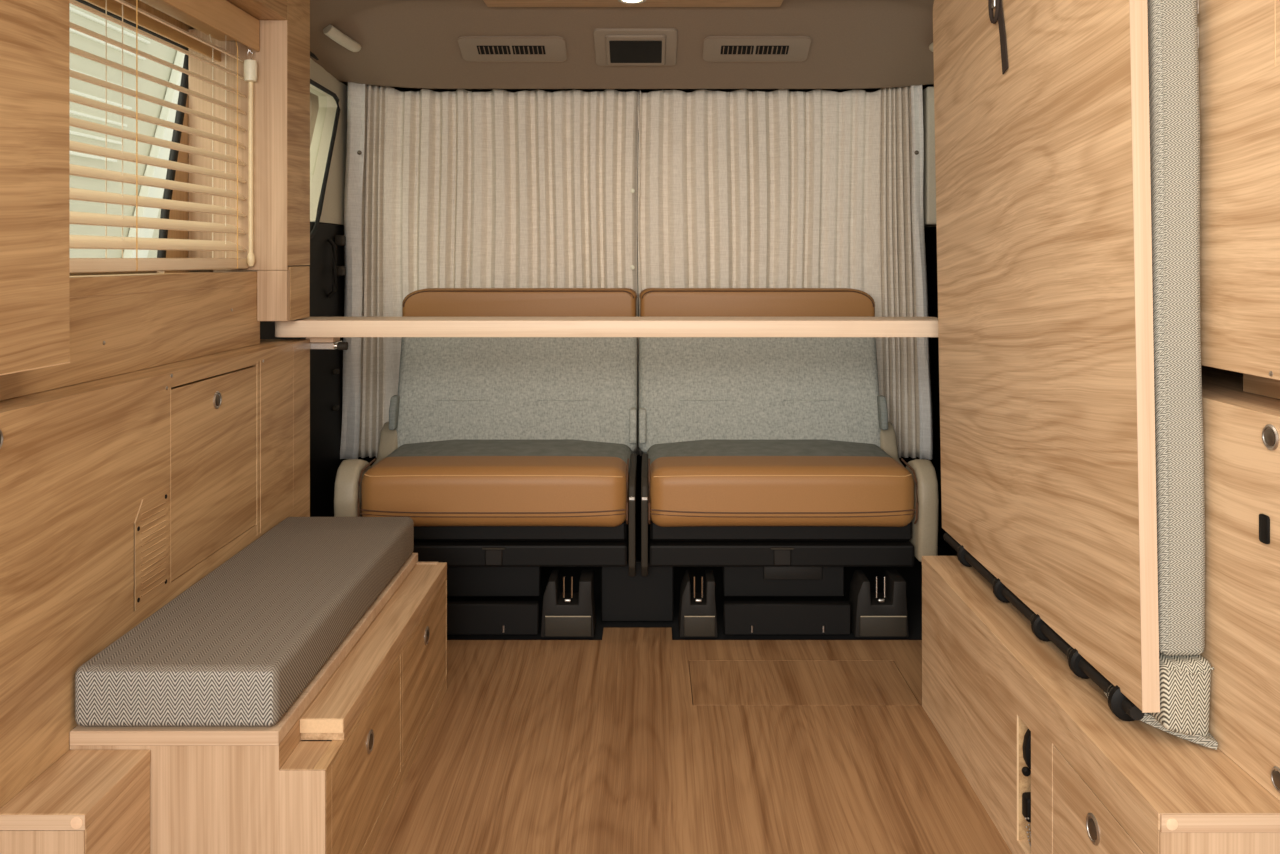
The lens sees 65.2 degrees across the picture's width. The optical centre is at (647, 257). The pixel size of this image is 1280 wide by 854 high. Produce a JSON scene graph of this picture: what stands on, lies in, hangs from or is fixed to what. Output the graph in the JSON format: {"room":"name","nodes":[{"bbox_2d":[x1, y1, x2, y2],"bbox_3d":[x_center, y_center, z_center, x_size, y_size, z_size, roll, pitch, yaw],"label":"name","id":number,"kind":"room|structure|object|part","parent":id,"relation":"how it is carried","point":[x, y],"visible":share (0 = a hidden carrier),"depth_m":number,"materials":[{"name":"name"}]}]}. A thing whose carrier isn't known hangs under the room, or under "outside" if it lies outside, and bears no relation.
{"room":"vehicle interior","nodes":[
{"label":"vehicle interior","id":0,"kind":"room"},
{"bbox_2d":[70,81,347,275],"bbox_3d":[-0.945,0.055,1.450,0.050,1.650,3.900,0,0,0],"label":"wall","id":1,"kind":"structure","parent":0,"point":[314,101],"depth_m":2.80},
{"bbox_2d":[124,0,212,272],"bbox_3d":[-0.912,-0.230,1.545,0.014,0.520,1.090,0,0,0],"label":"trim","id":2,"kind":"structure","parent":1,"relation":"attached to","point":[183,157],"depth_m":1.93,"materials":[{"name":"brown wood"}]},
{"bbox_2d":[76,0,286,257],"bbox_3d":[-0.820,-0.284,1.535,0.220,0.611,1.150,0,0,0],"label":"window","id":3,"kind":"structure","parent":1,"relation":"in","point":[182,98],"depth_m":1.90,"materials":[{"name":"black rubber"}]},
{"bbox_2d":[70,0,258,272],"bbox_3d":[-0.804,-0.223,1.491,0.084,0.487,0.982,0,0,0],"label":"blind","id":4,"kind":"object","parent":3,"relation":"attached to","point":[221,20],"visible":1,"depth_m":1.65,"materials":[{"name":"brown wood"}]},
{"bbox_3d":[-0.832,-0.210,1.526,0.002,0.460,0.012,0,0,37],"label":"ladder cord","id":5,"kind":"part","parent":4,"relation":"part of","materials":[{"name":"beige fabric"}]},
{"bbox_3d":[-0.806,-0.205,1.534,0.002,0.450,0.002,0,0,-30],"label":"lift cord","id":6,"kind":"part","parent":4,"relation":"part of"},
{"bbox_3d":[-0.785,-0.210,1.526,0.002,0.460,0.012,0,0,37],"label":"ladder cord","id":7,"kind":"part","parent":4,"relation":"part of","materials":[{"name":"beige fabric"}]},
{"bbox_3d":[-0.843,-0.399,1.491,0.006,0.026,0.982,0,0,0],"label":"frame rail","id":8,"kind":"part","parent":4,"relation":"part of","materials":[{"name":"brown wood"}]},
{"bbox_3d":[-0.805,0.011,1.481,0.046,0.021,0.962,0,0,0],"label":"rail","id":9,"kind":"part","parent":4,"relation":"part of","materials":[{"name":"brown wood"}]},
{"bbox_3d":[-0.812,-0.446,1.479,0.055,0.041,0.958,0,0,0],"label":"head rail","id":10,"kind":"part","parent":4,"relation":"part of","materials":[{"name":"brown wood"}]},
{"bbox_3d":[-0.832,-0.210,1.901,0.002,0.460,0.012,0,0,37],"label":"ladder cord","id":11,"kind":"part","parent":4,"relation":"part of","materials":[{"name":"beige fabric"}]},
{"bbox_3d":[-0.806,-0.205,1.909,0.002,0.450,0.002,0,0,-30],"label":"lift cord","id":12,"kind":"part","parent":4,"relation":"part of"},
{"bbox_3d":[-0.785,-0.210,1.901,0.002,0.460,0.012,0,0,37],"label":"ladder cord","id":13,"kind":"part","parent":4,"relation":"part of","materials":[{"name":"beige fabric"}]},
{"bbox_3d":[-0.805,-0.529,1.589,0.190,0.122,0.759,0,0,0],"label":"window header","id":14,"kind":"part","parent":3,"relation":"part of","materials":[{"name":"brown wood"}]},
{"bbox_2d":[260,222,376,516],"bbox_3d":[-0.891,0.383,2.745,0.053,0.954,1.270,0,0,0],"label":"trim","id":15,"kind":"structure","parent":1,"relation":"attached to","point":[326,388],"depth_m":2.67,"materials":[{"name":"black plastic"}]},
{"bbox_2d":[310,58,347,224],"bbox_3d":[-0.891,-0.323,2.750,0.053,0.455,1.260,0,0,0],"label":"window","id":16,"kind":"structure","parent":1,"relation":"attached to","point":[333,204],"depth_m":2.74,"materials":[{"name":"beige plastic"}]},
{"bbox_2d":[327,235,345,410],"bbox_3d":[-0.853,0.178,2.747,0.026,0.483,0.106,0,0,0],"label":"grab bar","id":17,"kind":"object","parent":1,"relation":"attached to","point":[339,239],"visible":1,"depth_m":2.74,"materials":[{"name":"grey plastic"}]},
{"bbox_2d":[310,51,828,238],"bbox_3d":[-0.017,-0.288,2.500,1.761,0.487,0.801,0,0,0],"label":"window","id":18,"kind":"structure","parent":1,"relation":"in","point":[320,206],"depth_m":2.71,"materials":[{"name":"clear glass"}]},
{"bbox_2d":[340,82,640,458],"bbox_3d":[-0.446,0.029,2.858,0.846,1.076,0.079,0,0,-4],"label":"curtain","id":19,"kind":"object","parent":18,"relation":"hanging from","point":[460,188],"visible":0.52,"depth_m":2.86,"materials":[{"name":"fabric"}]},
{"bbox_3d":[0.000,-0.508,2.500,1.728,0.045,0.801,0,0,0],"label":"curtain rail","id":20,"kind":"part","parent":18,"relation":"part of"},
{"bbox_2d":[637,85,932,459],"bbox_3d":[0.388,0.029,2.862,0.832,1.076,0.075,0,0,5],"label":"curtain","id":21,"kind":"object","parent":18,"relation":"hanging from","point":[743,188],"visible":0.59,"depth_m":2.86,"materials":[{"name":"fabric"}]},
{"bbox_2d":[338,80,933,88],"bbox_3d":[0.000,-0.623,2.806,1.840,0.295,0.012,0,0,0],"label":"trim","id":22,"kind":"structure","parent":1,"relation":"attached to","point":[338,80],"depth_m":2.80,"materials":[{"name":"black plastic"}]},
{"bbox_2d":[310,0,933,87],"bbox_3d":[0.000,-0.623,1.150,1.840,0.295,3.300,0,0,0],"label":"ceiling","id":23,"kind":"structure","parent":0,"point":[404,43],"depth_m":2.59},
{"bbox_2d":[0,0,69,374],"bbox_3d":[-0.733,-0.226,0.539,0.048,0.709,1.379,0,0,0],"label":"upper cabinet","id":24,"kind":"object","parent":23,"relation":"attached to","point":[34,34],"visible":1,"depth_m":1.16,"materials":[{"name":"brown wood"}]},
{"bbox_2d":[189,0,309,320],"bbox_3d":[-0.807,-0.252,2.034,0.195,0.752,0.132,0,0,0],"label":"wood column","id":25,"kind":"structure","parent":23,"relation":"hanging from","point":[281,91],"depth_m":1.97,"materials":[{"name":"brown wood"}]},
{"bbox_2d":[323,25,360,51],"bbox_3d":[-0.766,-0.551,2.519,0.043,0.041,0.170,0,0,8],"label":"handle","id":26,"kind":"object","parent":23,"relation":"attached to","point":[330,31],"visible":1,"depth_m":2.48,"materials":[{"name":"beige plastic"}]},
{"bbox_2d":[457,36,567,61],"bbox_3d":[-0.355,-0.549,2.631,0.283,0.050,0.098,0,0,0],"label":"ceiling vent","id":27,"kind":"object","parent":23,"relation":"in","point":[471,48],"visible":1,"depth_m":2.62,"materials":[{"name":"beige plastic"}]},
{"bbox_2d":[483,0,782,6],"bbox_3d":[-0.035,-0.623,1.528,0.720,0.014,1.855,0,0,0],"label":"ceiling panel","id":28,"kind":"object","parent":23,"relation":"attached to","point":[490,3],"visible":0.95,"depth_m":2.42,"materials":[{"name":"brown wood"}]},
{"bbox_2d":[618,0,645,3],"bbox_3d":[-0.038,-0.614,2.375,0.068,0.005,0.068,0,0,0],"label":"recessed light","id":29,"kind":"object","parent":28,"relation":"attached to","point":[621,1],"visible":1,"depth_m":2.39,"materials":[{"name":"glass"}]},
{"bbox_2d":[593,28,677,65],"bbox_3d":[-0.032,-0.552,2.624,0.216,0.072,0.144,0,0,0],"label":"display","id":30,"kind":"object","parent":23,"relation":"attached to","point":[613,46],"visible":1,"depth_m":2.60,"materials":[{"name":"beige plastic"}]},
{"bbox_3d":[-0.032,-0.544,2.623,0.158,0.009,0.130,0,-24,0],"label":"raised frame","id":31,"kind":"part","parent":30,"relation":"part of","materials":[{"name":"beige plastic"}]},
{"bbox_2d":[702,36,811,61],"bbox_3d":[0.285,-0.549,2.631,0.283,0.050,0.098,0,0,0],"label":"ceiling vent","id":32,"kind":"object","parent":23,"relation":"in","point":[715,48],"visible":1,"depth_m":2.62,"materials":[{"name":"beige plastic"}]},
{"bbox_2d":[922,87,935,224],"bbox_3d":[0.827,-0.290,2.862,0.077,0.390,0.075,0,0,0],"label":"trim","id":33,"kind":"structure","parent":23,"relation":"attached to","point":[929,172],"depth_m":2.83,"materials":[{"name":"beige plastic"}]},
{"bbox_2d":[303,511,1011,853],"bbox_3d":[0.000,0.865,1.450,1.840,0.030,3.900,0,0,0],"label":"floor","id":34,"kind":"structure","parent":0,"point":[603,746],"depth_m":1.70,"materials":[{"name":"brown wood"}]},
{"bbox_2d":[0,750,149,853],"bbox_3d":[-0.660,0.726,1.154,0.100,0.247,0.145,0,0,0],"label":"base cabinet","id":35,"kind":"object","parent":34,"relation":"on","point":[87,801],"visible":1,"depth_m":1.13,"materials":[{"name":"brown wood"}]},
{"bbox_2d":[0,271,309,808],"bbox_3d":[-0.805,0.438,1.150,0.199,0.824,1.900,0,0,0],"label":"wall panel","id":36,"kind":"object","parent":34,"relation":"on","point":[119,494],"depth_m":1.40,"materials":[{"name":"brown wood"}]},
{"bbox_3d":[-0.709,0.198,1.085,0.004,0.029,0.029,0,0,0],"label":"latch knob","id":37,"kind":"part","parent":36,"relation":"part of","materials":[{"name":"metal"}]},
{"bbox_3d":[-0.837,0.098,1.093,0.136,0.144,1.785,0,0,0],"label":"window side panel","id":38,"kind":"part","parent":36,"relation":"part of","materials":[{"name":"brown wood"}]},
{"bbox_3d":[-0.848,0.039,1.093,0.115,0.022,1.785,0,0,0],"label":"window sill","id":39,"kind":"part","parent":36,"relation":"part of","materials":[{"name":"brown wood"}]},
{"bbox_3d":[-0.709,0.413,1.429,0.001,0.149,0.097,0,0,0],"label":"vent panel","id":40,"kind":"part","parent":36,"relation":"part of","materials":[{"name":"brown wood"}]},
{"bbox_3d":[-0.719,0.340,1.651,0.016,0.286,0.324,0,0,0],"label":"door","id":41,"kind":"part","parent":36,"relation":"part of","materials":[{"name":"brown wood"}]},
{"bbox_3d":[-0.710,0.234,1.648,0.004,0.029,0.029,0,0,0],"label":"latch knob","id":42,"kind":"part","parent":36,"relation":"part of","materials":[{"name":"metal"}]},
{"bbox_2d":[275,317,937,349],"bbox_3d":[-0.073,0.161,2.105,1.386,0.067,0.140,0,0,0],"label":"table","id":43,"kind":"object","parent":36,"relation":"attached to","point":[324,333],"visible":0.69,"depth_m":2.04,"materials":[{"name":"brown wood"}]},
{"bbox_3d":[-0.645,0.186,2.115,0.019,0.018,0.018,0,0,0],"label":"bracket knob","id":44,"kind":"part","parent":43,"relation":"part of","materials":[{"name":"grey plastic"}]},
{"bbox_2d":[70,553,446,853],"bbox_3d":[-0.551,0.715,1.598,0.317,0.270,0.744,0,0,0],"label":"storage bench","id":45,"kind":"object","parent":34,"relation":"on","point":[375,700],"visible":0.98,"depth_m":1.28,"materials":[{"name":"brown wood"}]},
{"bbox_2d":[75,517,413,726],"bbox_3d":[-0.582,0.541,1.591,0.253,0.076,0.728,0,0,0],"label":"bench cushion","id":46,"kind":"object","parent":45,"relation":"on","point":[240,645],"visible":1,"depth_m":1.35,"materials":[{"name":"grey fabric"}]},
{"bbox_3d":[-0.404,0.729,1.427,0.015,0.184,0.346,0,0,0],"label":"door","id":47,"kind":"part","parent":45,"relation":"part of","materials":[{"name":"brown wood"}]},
{"bbox_3d":[-0.396,0.689,1.425,0.004,0.032,0.032,0,0,0],"label":"latch knob","id":48,"kind":"part","parent":45,"relation":"part of","materials":[{"name":"metal"}]},
{"bbox_3d":[-0.404,0.739,1.600,0.016,0.221,0.740,0,0,0],"label":"frame","id":49,"kind":"part","parent":45,"relation":"part of","materials":[{"name":"brown wood"}]},
{"bbox_3d":[-0.404,0.727,1.790,0.015,0.186,0.348,0,0,0],"label":"door","id":50,"kind":"part","parent":45,"relation":"part of","materials":[{"name":"brown wood"}]},
{"bbox_3d":[-0.396,0.676,1.790,0.004,0.032,0.032,0,0,0],"label":"latch knob","id":51,"kind":"part","parent":45,"relation":"part of","materials":[{"name":"metal"}]},
{"bbox_2d":[334,288,637,636],"bbox_3d":[-0.369,0.465,2.514,0.680,0.766,0.578,0,0,0],"label":"seat","id":52,"kind":"object","parent":34,"relation":"on","point":[508,459],"visible":0.91,"depth_m":2.35,"materials":[{"name":"grey fabric"}]},
{"bbox_3d":[-0.422,0.773,2.285,0.355,0.146,0.090,0,0,0],"label":"skirt panel","id":53,"kind":"part","parent":52,"relation":"part of","materials":[{"name":"black plastic"}]},
{"bbox_3d":[-0.348,0.676,2.260,0.040,0.038,0.007,0,0,0],"label":"release handle","id":54,"kind":"part","parent":52,"relation":"part of","materials":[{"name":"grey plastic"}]},
{"bbox_2d":[385,439,632,471],"bbox_3d":[-0.351,0.544,2.500,0.622,0.136,0.320,0,0,0],"label":"seat cushion","id":55,"kind":"object","parent":52,"relation":"on","point":[619,451],"depth_m":2.50,"materials":[{"name":"grey fabric"}]},
{"bbox_3d":[-0.350,0.338,2.708,0.643,0.355,0.190,0,0,0],"label":"backrest","id":56,"kind":"part","parent":52,"relation":"part of","materials":[{"name":"grey fabric"}]},
{"bbox_3d":[-0.348,0.649,2.441,0.603,0.102,0.358,0,0,0],"label":"seat frame","id":57,"kind":"part","parent":52,"relation":"part of","materials":[{"name":"black plastic"}]},
{"bbox_2d":[601,561,673,621],"bbox_3d":[-0.025,0.780,2.342,0.170,0.140,0.015,0,0,0],"label":"trim","id":58,"kind":"structure","parent":34,"relation":"on","point":[624,597],"depth_m":2.33,"materials":[{"name":"black plastic"}]},
{"bbox_2d":[639,288,938,636],"bbox_3d":[0.316,0.465,2.514,0.681,0.766,0.578,0,0,0],"label":"seat","id":59,"kind":"object","parent":34,"relation":"on","point":[774,463],"visible":0.91,"depth_m":2.30,"materials":[{"name":"grey fabric"}]},
{"bbox_3d":[0.298,0.338,2.708,0.646,0.355,0.190,0,0,0],"label":"backrest","id":60,"kind":"part","parent":59,"relation":"part of","materials":[{"name":"grey fabric"}]},
{"bbox_2d":[647,439,891,464],"bbox_3d":[0.306,0.544,2.500,0.620,0.136,0.320,0,0,0],"label":"seat cushion","id":61,"kind":"object","parent":59,"relation":"on","point":[658,450],"depth_m":2.50,"materials":[{"name":"grey fabric"}]},
{"bbox_3d":[0.303,0.649,2.441,0.601,0.102,0.358,0,0,0],"label":"seat frame","id":62,"kind":"part","parent":59,"relation":"part of","materials":[{"name":"black plastic"}]},
{"bbox_3d":[0.303,0.676,2.260,0.040,0.038,0.007,0,0,0],"label":"release handle","id":63,"kind":"part","parent":59,"relation":"part of","materials":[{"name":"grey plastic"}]},
{"bbox_3d":[0.312,0.773,2.285,0.285,0.146,0.090,0,0,0],"label":"skirt panel","id":64,"kind":"part","parent":59,"relation":"part of","materials":[{"name":"black plastic"}]},
{"bbox_3d":[0.333,0.721,2.295,0.135,0.035,0.009,0,0,0],"label":"label plate","id":65,"kind":"part","parent":59,"relation":"part of","materials":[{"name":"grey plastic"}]},
{"bbox_2d":[689,661,919,704],"bbox_3d":[0.302,0.855,2.006,0.431,0.010,0.211,0,0,0],"label":"floor hatch","id":66,"kind":"object","parent":34,"relation":"in","point":[712,682],"visible":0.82,"depth_m":2.00,"materials":[{"name":"brown wood"}]},
{"bbox_2d":[922,556,1279,853],"bbox_3d":[0.658,0.708,1.457,0.283,0.285,0.886,0,0,0],"label":"storage bench","id":67,"kind":"object","parent":34,"relation":"on","point":[1099,782],"depth_m":1.30,"materials":[{"name":"brown wood"}]},
{"bbox_2d":[1022,729,1030,775],"bbox_3d":[0.533,0.694,1.401,0.016,0.066,0.014,0,0,0],"label":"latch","id":68,"kind":"object","parent":67,"relation":"attached to","point":[1026,771],"visible":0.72,"depth_m":1.40,"materials":[{"name":"black plastic"}]},
{"bbox_3d":[0.533,0.784,1.395,0.024,0.067,0.026,0,0,0],"label":"chain pull","id":69,"kind":"part","parent":67,"relation":"part of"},
{"bbox_3d":[0.528,0.717,1.458,0.016,0.266,0.880,0,0,0],"label":"frame","id":70,"kind":"part","parent":67,"relation":"part of","materials":[{"name":"brown wood"}]},
{"bbox_2d":[933,0,1159,720],"bbox_3d":[0.577,0.027,1.562,0.044,1.078,0.796,-1,0,0],"label":"bed","id":71,"kind":"object","parent":67,"relation":"on","point":[1042,165],"visible":1,"depth_m":1.40,"materials":[{"name":"brown wood"}]},
{"bbox_2d":[988,0,1007,73],"bbox_3d":[0.555,-0.412,1.587,0.009,0.246,0.069,0,0,0],"label":"strap","id":72,"kind":"object","parent":71,"relation":"hanging from","point":[992,4],"visible":1,"depth_m":1.58,"materials":[{"name":"fabric"}]},
{"bbox_3d":[0.520,0.667,1.168,0.004,0.034,0.034,0,0,0],"label":"latch knob","id":73,"kind":"part","parent":67,"relation":"part of","materials":[{"name":"metal"}]},
{"bbox_3d":[0.528,0.723,1.163,0.015,0.194,0.244,0,0,0],"label":"door","id":74,"kind":"part","parent":67,"relation":"part of","materials":[{"name":"brown wood"}]},
{"bbox_2d":[1104,0,1217,749],"bbox_3d":[0.609,0.021,1.540,0.088,1.082,0.800,-1,0,0],"label":"mattress","id":75,"kind":"object","parent":67,"relation":"on","point":[1173,64],"visible":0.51,"depth_m":1.16,"materials":[{"name":"grey fabric"}]},
{"bbox_3d":[0.620,-0.027,1.552,0.057,0.986,0.777,-1,0,0],"label":"mattress","id":76,"kind":"part","parent":75,"relation":"part of","materials":[{"name":"grey fabric"}]},
{"bbox_2d":[1200,365,1279,800],"bbox_3d":[0.776,0.347,1.025,0.247,0.437,1.750,0,0,0],"label":"cabinet","id":77,"kind":"object","parent":67,"relation":"on","point":[1241,429],"depth_m":1.11,"materials":[{"name":"brown wood"}]},
{"bbox_3d":[0.743,0.146,0.698,0.015,0.036,1.075,0,0,0],"label":"recess panel","id":78,"kind":"part","parent":77,"relation":"part of","materials":[{"name":"brown wood"}]},
{"bbox_2d":[1259,514,1269,543],"bbox_3d":[0.655,0.288,1.063,0.004,0.030,0.015,0,0,0],"label":"socket","id":79,"kind":"object","parent":77,"relation":"attached to","point":[1264,519],"depth_m":1.06,"materials":[{"name":"black plastic"}]},
{"bbox_3d":[0.656,0.189,1.054,0.004,0.028,0.028,0,0,0],"label":"latch knob","id":80,"kind":"part","parent":77,"relation":"part of","materials":[{"name":"metal"}]},
{"bbox_3d":[0.656,0.543,1.040,0.004,0.025,0.025,0,0,0],"label":"latch knob","id":81,"kind":"part","parent":77,"relation":"part of","materials":[{"name":"metal"}]},
{"bbox_2d":[389,84,933,94],"bbox_3d":[0.000,-0.600,3.115,1.840,0.100,0.570,0,0,0],"label":"rail","id":82,"kind":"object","parent":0,"point":[402,89],"depth_m":3.28,"materials":[{"name":"metal"}]},
{"bbox_2d":[637,130,903,510],"bbox_3d":[0.000,0.055,3.425,1.840,1.650,0.050,0,0,0],"label":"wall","id":83,"kind":"structure","parent":0,"point":[639,458],"depth_m":3.40,"materials":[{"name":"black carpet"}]},
{"bbox_3d":[0.945,0.055,1.450,0.050,1.650,3.900,0,0,0],"label":"wall","id":84,"kind":"structure","parent":0,"visible":0},
{"bbox_2d":[904,227,956,555],"bbox_3d":[0.891,0.383,2.745,0.053,0.954,1.270,0,0,0],"label":"trim","id":85,"kind":"structure","parent":84,"relation":"attached to","point":[930,234],"depth_m":3.01,"materials":[{"name":"black plastic"}]},
{"bbox_2d":[924,225,936,227],"bbox_3d":[0.891,-0.323,2.750,0.053,0.455,1.260,0,0,0],"label":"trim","id":86,"kind":"structure","parent":84,"relation":"attached to","point":[925,226],"depth_m":3.08,"materials":[{"name":"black plastic"}]},
{"bbox_2d":[1197,0,1279,379],"bbox_3d":[0.777,-0.211,1.025,0.247,0.678,1.750,0,0,0],"label":"upper cabinet","id":87,"kind":"object","parent":84,"relation":"attached to","point":[1239,48],"depth_m":1.11,"materials":[{"name":"brown wood"}]},
{"bbox_3d":[0.655,-0.343,1.191,0.002,0.345,0.002,0,0,0],"label":"piano hinge","id":88,"kind":"part","parent":87,"relation":"part of","materials":[{"name":"silver metal"}]},
{"label":"outside","id":89,"kind":"structure","parent":0,"visible":0},
{"bbox_2d":[70,249,156,257],"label":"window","id":90,"kind":"structure","parent":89,"point":[74,253],"depth_m":4.36,"materials":[{"name":"glass"}]},
{"bbox_2d":[70,224,158,237],"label":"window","id":91,"kind":"structure","parent":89,"point":[75,229],"depth_m":4.36,"materials":[{"name":"glass"}]},
{"bbox_2d":[70,200,160,217],"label":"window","id":92,"kind":"structure","parent":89,"point":[75,205],"depth_m":4.37,"materials":[{"name":"glass"}]},
{"bbox_2d":[70,175,163,198],"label":"window","id":93,"kind":"structure","parent":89,"point":[79,182],"depth_m":4.38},
{"bbox_2d":[70,151,166,178],"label":"window","id":94,"kind":"structure","parent":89,"point":[76,158],"depth_m":4.39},
{"bbox_2d":[70,126,169,159],"label":"shutter","id":95,"kind":"object","parent":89,"point":[76,134],"depth_m":4.39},
{"bbox_3d":[-2.312,-1.475,5.250,0.045,5.550,2.935,0,0,0],"label":"leaning post","id":96,"kind":"part","parent":95,"relation":"part of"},
{"bbox_2d":[70,102,172,140],"label":"shutter","id":97,"kind":"object","parent":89,"point":[78,111],"depth_m":4.41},
{"bbox_2d":[70,77,175,122],"label":"shutter","id":98,"kind":"object","parent":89,"point":[77,87],"depth_m":4.42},
{"bbox_2d":[70,53,178,103],"label":"shutter","id":99,"kind":"object","parent":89,"point":[80,64],"depth_m":4.44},
{"bbox_2d":[70,4,184,85],"label":"shutter","id":100,"kind":"object","parent":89,"point":[79,16],"depth_m":4.45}
]}

